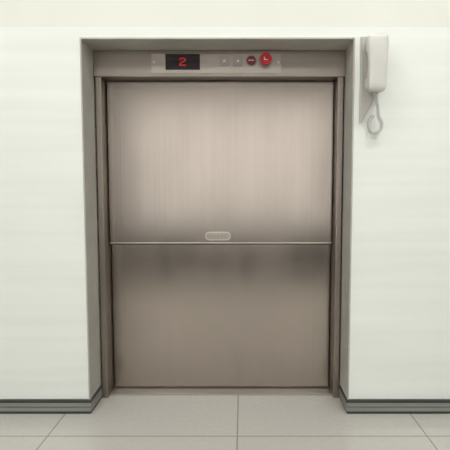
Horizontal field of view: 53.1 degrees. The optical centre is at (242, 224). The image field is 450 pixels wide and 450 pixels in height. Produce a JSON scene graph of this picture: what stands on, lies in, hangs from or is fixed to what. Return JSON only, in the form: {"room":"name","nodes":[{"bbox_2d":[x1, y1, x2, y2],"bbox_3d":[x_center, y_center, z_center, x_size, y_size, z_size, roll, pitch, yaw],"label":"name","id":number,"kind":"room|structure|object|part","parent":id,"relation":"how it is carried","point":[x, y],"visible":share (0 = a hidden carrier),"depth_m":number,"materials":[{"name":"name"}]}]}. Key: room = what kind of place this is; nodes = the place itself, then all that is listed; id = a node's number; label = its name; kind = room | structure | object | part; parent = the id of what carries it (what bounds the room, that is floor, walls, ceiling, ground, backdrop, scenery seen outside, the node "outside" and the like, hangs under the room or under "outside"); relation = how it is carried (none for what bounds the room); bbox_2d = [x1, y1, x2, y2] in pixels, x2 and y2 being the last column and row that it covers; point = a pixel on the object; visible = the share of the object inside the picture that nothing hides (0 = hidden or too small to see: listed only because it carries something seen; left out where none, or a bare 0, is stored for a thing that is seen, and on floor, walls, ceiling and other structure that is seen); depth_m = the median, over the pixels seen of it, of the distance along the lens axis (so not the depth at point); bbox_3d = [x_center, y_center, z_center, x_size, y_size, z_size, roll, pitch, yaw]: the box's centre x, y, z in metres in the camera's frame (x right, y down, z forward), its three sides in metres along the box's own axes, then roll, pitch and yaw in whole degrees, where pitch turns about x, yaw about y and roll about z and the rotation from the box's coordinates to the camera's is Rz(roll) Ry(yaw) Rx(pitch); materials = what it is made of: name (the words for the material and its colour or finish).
{"room":"elevator lobby","nodes":[
{"label":"elevator lobby","id":0,"kind":"room"},
{"bbox_2d":[0,0,449,398],"bbox_3d":[0.000,-0.651,1.627,4.000,2.600,0.300,0,4,0],"label":"wall","id":1,"kind":"structure","parent":0,"point":[400,303],"depth_m":1.51,"materials":[{"name":"paint"}]},
{"bbox_2d":[0,385,101,413],"bbox_3d":[-1.264,0.628,1.623,1.473,0.050,0.124,0,4,0],"label":"baseboard","id":2,"kind":"structure","parent":1,"relation":"attached to","point":[7,406],"depth_m":1.56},
{"bbox_2d":[80,38,354,399],"bbox_3d":[-0.084,-0.008,1.579,0.904,1.225,0.119,0,4,0],"label":"trim","id":3,"kind":"structure","parent":1,"relation":"attached to","point":[87,45],"depth_m":1.55,"materials":[{"name":"brushed steel"},{"name":"painted metal"}]},
{"bbox_2d":[93,50,345,397],"bbox_3d":[-0.084,0.011,1.686,0.894,1.270,0.158,0,4,0],"label":"service elevator","id":4,"kind":"object","parent":1,"relation":"attached to","point":[219,172],"visible":1,"depth_m":1.69,"materials":[{"name":"metal"}]},
{"bbox_3d":[-0.095,-0.572,1.592,0.460,0.067,0.002,0,4,0],"label":"control plate","id":5,"kind":"part","parent":4,"relation":"part of","materials":[{"name":"metal"}]},
{"bbox_3d":[-0.094,0.042,1.696,0.096,0.032,0.005,0,4,0],"label":"pull handle","id":6,"kind":"part","parent":4,"relation":"part of","materials":[{"name":"metal"}]},
{"bbox_3d":[-0.084,-0.230,1.691,0.836,0.599,0.034,0,4,0],"label":"door panel","id":7,"kind":"part","parent":4,"relation":"part of","materials":[{"name":"metal"}]},
{"bbox_3d":[-0.084,0.640,1.759,0.844,0.006,0.105,0,4,0],"label":"sill","id":8,"kind":"part","parent":4,"relation":"part of","materials":[{"name":"metal"}]},
{"bbox_3d":[-0.084,0.352,1.750,0.836,0.561,0.020,0,4,0],"label":"door panel","id":9,"kind":"part","parent":4,"relation":"part of","materials":[{"name":"metal"}]},
{"bbox_2d":[359,34,388,134],"bbox_3d":[0.424,-0.455,1.454,0.075,0.318,0.072,0,4,0],"label":"phone","id":10,"kind":"object","parent":1,"relation":"attached to","point":[374,47],"visible":1,"depth_m":1.43,"materials":[{"name":"plastic"}]},
{"bbox_3d":[0.436,-0.366,1.473,0.047,0.139,0.043,-2,5,-22],"label":"coiled cord","id":11,"kind":"part","parent":10,"relation":"part of","materials":[{"name":"plastic"}]},
{"bbox_2d":[339,385,449,413],"bbox_3d":[1.179,0.628,1.623,1.641,0.050,0.124,0,4,0],"label":"baseboard","id":12,"kind":"structure","parent":1,"relation":"attached to","point":[351,406],"depth_m":1.56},
{"bbox_2d":[0,394,449,449],"bbox_3d":[0.000,0.824,-0.020,4.200,0.100,3.800,0,4,0],"label":"floor","id":13,"kind":"structure","parent":0,"point":[117,422],"depth_m":1.48,"materials":[{"name":"tile"}]}
]}

